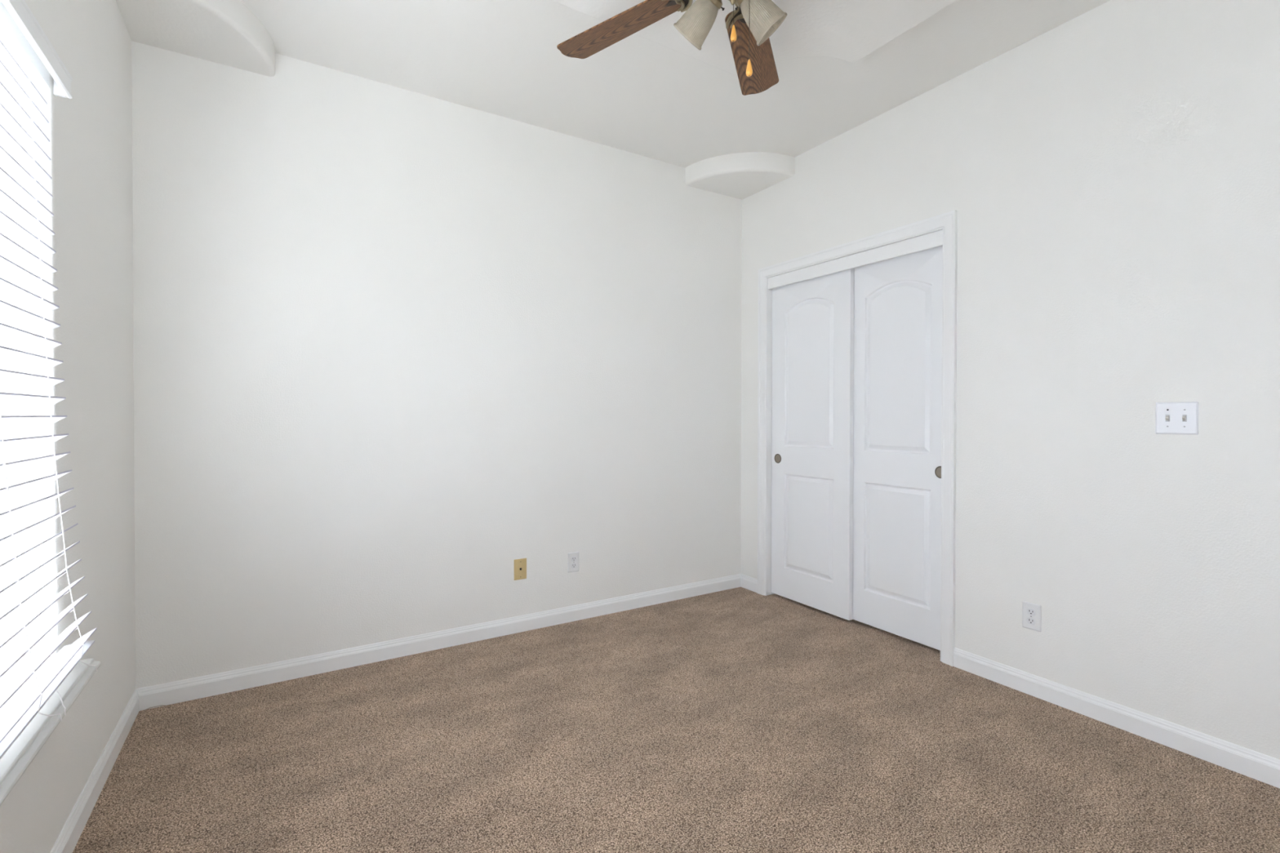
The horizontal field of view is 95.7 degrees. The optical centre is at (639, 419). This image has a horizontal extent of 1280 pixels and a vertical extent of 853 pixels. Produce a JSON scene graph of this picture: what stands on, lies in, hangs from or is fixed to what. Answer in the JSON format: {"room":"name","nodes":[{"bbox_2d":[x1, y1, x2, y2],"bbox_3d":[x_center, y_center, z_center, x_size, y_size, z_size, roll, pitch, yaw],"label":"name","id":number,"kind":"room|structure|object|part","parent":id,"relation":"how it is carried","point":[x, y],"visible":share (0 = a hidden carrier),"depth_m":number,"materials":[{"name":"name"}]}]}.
{"room":"empty bedroom","nodes":[
{"label":"empty bedroom","id":0,"kind":"room"},
{"bbox_2d":[0,0,135,852],"bbox_3d":[-1.190,-0.212,0.857,0.120,2.807,3.400,0,1,-32],"label":"wall","id":1,"kind":"structure","parent":0,"point":[89,148],"depth_m":1.75,"materials":[{"name":"white paint"}]},
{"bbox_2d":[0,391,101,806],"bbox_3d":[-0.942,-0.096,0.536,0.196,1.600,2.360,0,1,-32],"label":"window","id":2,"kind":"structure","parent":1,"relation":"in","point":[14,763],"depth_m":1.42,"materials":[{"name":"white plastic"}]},
{"bbox_2d":[0,0,97,759],"bbox_3d":[-0.915,-0.108,0.548,0.146,1.581,2.312,0,1,-32],"label":"window blind","id":3,"kind":"object","parent":2,"relation":"attached to","point":[28,58],"visible":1,"depth_m":1.33,"materials":[{"name":"white plastic"}]},
{"bbox_3d":[-1.283,-0.121,1.144,0.142,1.471,0.006,0,1,-32],"label":"ladder cord","id":4,"kind":"part","parent":3,"relation":"part of","materials":[{"name":"white fabric"}]},
{"bbox_3d":[-0.893,0.619,0.570,0.050,0.022,2.265,0,1,-32],"label":"rail","id":5,"kind":"part","parent":3,"relation":"part of","materials":[{"name":"white plastic"}]},
{"bbox_3d":[-1.442,-0.123,1.399,0.142,1.471,0.006,0,1,-32],"label":"ladder cord","id":6,"kind":"part","parent":3,"relation":"part of","materials":[{"name":"white fabric"}]},
{"bbox_3d":[-0.923,0.684,0.555,0.148,0.041,2.360,0,1,-32],"label":"sill","id":7,"kind":"part","parent":2,"relation":"part of","materials":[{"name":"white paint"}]},
{"bbox_2d":[49,688,139,852],"bbox_3d":[-1.135,1.147,0.904,0.013,0.088,3.400,0,1,-32],"label":"baseboard","id":8,"kind":"structure","parent":1,"relation":"attached to","point":[68,838],"depth_m":1.80,"materials":[{"name":"white paint"}]},
{"bbox_2d":[131,40,742,688],"bbox_3d":[-0.697,-0.232,3.238,3.475,2.807,0.120,0,1,-32],"label":"wall","id":9,"kind":"structure","parent":0,"point":[395,348],"depth_m":2.86,"materials":[{"name":"white paint"}]},
{"bbox_2d":[136,573,741,711],"bbox_3d":[-0.663,1.129,3.193,3.235,0.088,0.013,0,1,-32],"label":"baseboard","id":10,"kind":"structure","parent":9,"relation":"attached to","point":[187,690],"depth_m":2.86,"materials":[{"name":"white paint"}]},
{"bbox_2d":[514,558,526,580],"bbox_3d":[-0.659,0.827,3.196,0.072,0.114,0.007,0,1,-32],"label":"phone jack plate","id":11,"kind":"object","parent":9,"relation":"attached to","point":[520,565],"visible":1,"depth_m":3.19,"materials":[{"name":"brown plastic"}]},
{"bbox_2d":[568,551,579,573],"bbox_3d":[-0.385,0.830,3.367,0.072,0.114,0.007,0,1,-32],"label":"power outlet","id":12,"kind":"object","parent":9,"relation":"attached to","point":[573,557],"visible":1,"depth_m":3.37,"materials":[{"name":"white plastic"}]},
{"bbox_2d":[571,563,576,568],"bbox_3d":[-0.384,0.850,3.365,0.034,0.028,0.002,0,1,-32],"label":"receptacle","id":13,"kind":"object","parent":12,"relation":"attached to","point":[573,565],"depth_m":3.36,"materials":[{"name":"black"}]},
{"bbox_2d":[571,556,576,561],"bbox_3d":[-0.384,0.811,3.365,0.034,0.028,0.002,0,1,-32],"label":"receptacle","id":14,"kind":"object","parent":12,"relation":"attached to","point":[573,558],"depth_m":3.36,"materials":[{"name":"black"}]},
{"bbox_2d":[115,0,1110,199],"bbox_3d":[0.235,-1.573,1.733,3.475,0.297,3.640,0,1,-32],"label":"ceiling","id":15,"kind":"structure","parent":0,"point":[841,65],"depth_m":2.58,"materials":[{"name":"white paint"}]},
{"bbox_2d":[556,0,786,95],"bbox_3d":[0.235,-1.192,1.630,1.235,0.463,1.265,0,1,-32],"label":"ceiling fan","id":16,"kind":"object","parent":15,"relation":"hanging from","point":[749,27],"visible":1,"depth_m":1.86,"materials":[{"name":"brown wood"}]},
{"bbox_3d":[-0.065,-1.292,1.908,0.497,0.006,0.145,0,12,37],"label":"blade","id":17,"kind":"part","parent":16,"relation":"part of","materials":[{"name":"brown wood"}]},
{"bbox_3d":[0.179,-1.199,1.734,0.118,0.108,0.108,-45,-11,32],"label":"lamp shade","id":18,"kind":"part","parent":16,"relation":"part of","materials":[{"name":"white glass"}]},
{"bbox_3d":[0.268,-1.108,1.662,0.018,0.045,0.018,0,1,-32],"label":"pull knob","id":19,"kind":"part","parent":16,"relation":"part of","materials":[{"name":"orange wood"}]},
{"bbox_3d":[0.306,-1.135,1.619,0.003,0.261,0.003,0,1,-32],"label":"pull chain","id":20,"kind":"part","parent":16,"relation":"part of","materials":[{"name":"silver metal"}]},
{"bbox_3d":[0.305,-0.984,1.621,0.018,0.045,0.018,0,1,-32],"label":"pull knob","id":21,"kind":"part","parent":16,"relation":"part of","materials":[{"name":"orange wood"}]},
{"bbox_3d":[0.399,-1.292,2.052,0.145,0.006,0.497,-11,-3,19],"label":"blade","id":22,"kind":"part","parent":16,"relation":"part of","materials":[{"name":"brown wood"}]},
{"bbox_3d":[0.346,-1.179,1.681,0.108,0.118,0.108,-41,9,11],"label":"lamp shade","id":23,"kind":"part","parent":16,"relation":"part of","materials":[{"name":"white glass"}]},
{"bbox_3d":[0.294,-1.527,1.615,1.712,0.207,1.238,0,1,-32],"label":"dropped panel","id":24,"kind":"part","parent":15,"relation":"part of","materials":[{"name":"white paint"}]},
{"bbox_2d":[72,586,1279,852],"bbox_3d":[0.520,1.224,1.936,4.155,0.080,3.640,0,1,-32],"label":"floor","id":25,"kind":"structure","parent":0,"point":[736,720],"depth_m":2.02,"materials":[{"name":"beige carpet"}]},
{"bbox_2d":[143,705,176,711],"bbox_3d":[-1.948,1.171,2.354,0.110,0.012,0.014,0,1,-16],"label":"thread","id":26,"kind":"object","parent":25,"relation":"on","point":[159,705],"visible":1,"depth_m":2.36,"materials":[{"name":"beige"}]},
{"bbox_2d":[741,0,1279,759],"bbox_3d":[1.657,-0.224,2.631,0.120,2.807,3.400,0,1,-32],"label":"wall","id":27,"kind":"structure","parent":0,"point":[1111,175],"depth_m":2.25,"materials":[{"name":"white paint"}]},
{"bbox_2d":[740,573,757,592],"bbox_3d":[0.749,1.124,3.973,0.013,0.088,0.183,0,1,-32],"label":"baseboard","id":28,"kind":"structure","parent":27,"relation":"attached to","point":[747,582],"depth_m":3.97,"materials":[{"name":"white paint"}]},
{"bbox_2d":[771,268,853,620],"bbox_3d":[1.052,0.133,3.594,0.034,2.044,0.620,0,1,-32],"label":"door","id":29,"kind":"structure","parent":27,"relation":"in","point":[812,425],"depth_m":3.55,"materials":[{"name":"white paint"}]},
{"bbox_2d":[774,454,780,462],"bbox_3d":[0.904,0.257,3.803,0.001,0.052,0.052,0,1,-32],"label":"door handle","id":30,"kind":"object","parent":29,"relation":"on","point":[777,457],"depth_m":3.81,"materials":[{"name":"metal"}]},
{"bbox_2d":[757,209,957,666],"bbox_3d":[1.197,0.088,3.352,0.137,2.170,1.329,0,1,-32],"label":"trim","id":31,"kind":"structure","parent":27,"relation":"attached to","point":[939,230],"depth_m":3.00,"materials":[{"name":"white paint"}]},
{"bbox_2d":[852,245,942,650],"bbox_3d":[1.388,0.137,3.123,0.034,2.044,0.620,0,1,-32],"label":"door","id":32,"kind":"structure","parent":27,"relation":"in","point":[898,300],"depth_m":3.10,"materials":[{"name":"white paint"}]},
{"bbox_2d":[935,466,941,477],"bbox_3d":[1.507,0.265,2.904,0.001,0.052,0.052,0,1,-32],"label":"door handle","id":33,"kind":"object","parent":32,"relation":"on","point":[938,469],"depth_m":2.91,"materials":[{"name":"metal"}]},
{"bbox_2d":[1022,600,1041,631],"bbox_3d":[1.678,0.845,2.485,0.007,0.114,0.072,0,1,-32],"label":"power outlet","id":34,"kind":"object","parent":27,"relation":"attached to","point":[1031,612],"visible":1,"depth_m":2.48,"materials":[{"name":"white plastic"}]},
{"bbox_2d":[1026,617,1035,625],"bbox_3d":[1.676,0.865,2.484,0.002,0.028,0.034,0,1,-32],"label":"receptacle","id":35,"kind":"object","parent":34,"relation":"attached to","point":[1030,620],"depth_m":2.48,"materials":[{"name":"white plastic"}]},
{"bbox_2d":[1026,608,1035,615],"bbox_3d":[1.676,0.826,2.483,0.002,0.028,0.034,0,1,-32],"label":"receptacle","id":36,"kind":"object","parent":34,"relation":"attached to","point":[1030,611],"depth_m":2.48,"materials":[{"name":"white plastic"}]},
{"bbox_2d":[953,647,1279,788],"bbox_3d":[1.999,1.142,1.966,0.013,0.088,1.888,0,1,-32],"label":"baseboard","id":37,"kind":"structure","parent":27,"relation":"attached to","point":[1252,764],"depth_m":2.19,"materials":[{"name":"white paint"}]},
{"bbox_2d":[1155,401,1198,435],"bbox_3d":[1.922,-0.004,2.079,0.016,0.116,0.116,0,1,-32],"label":"light switch","id":38,"kind":"object","parent":27,"relation":"attached to","point":[1171,418],"visible":1,"depth_m":2.08,"materials":[{"name":"white plastic"}]}
]}

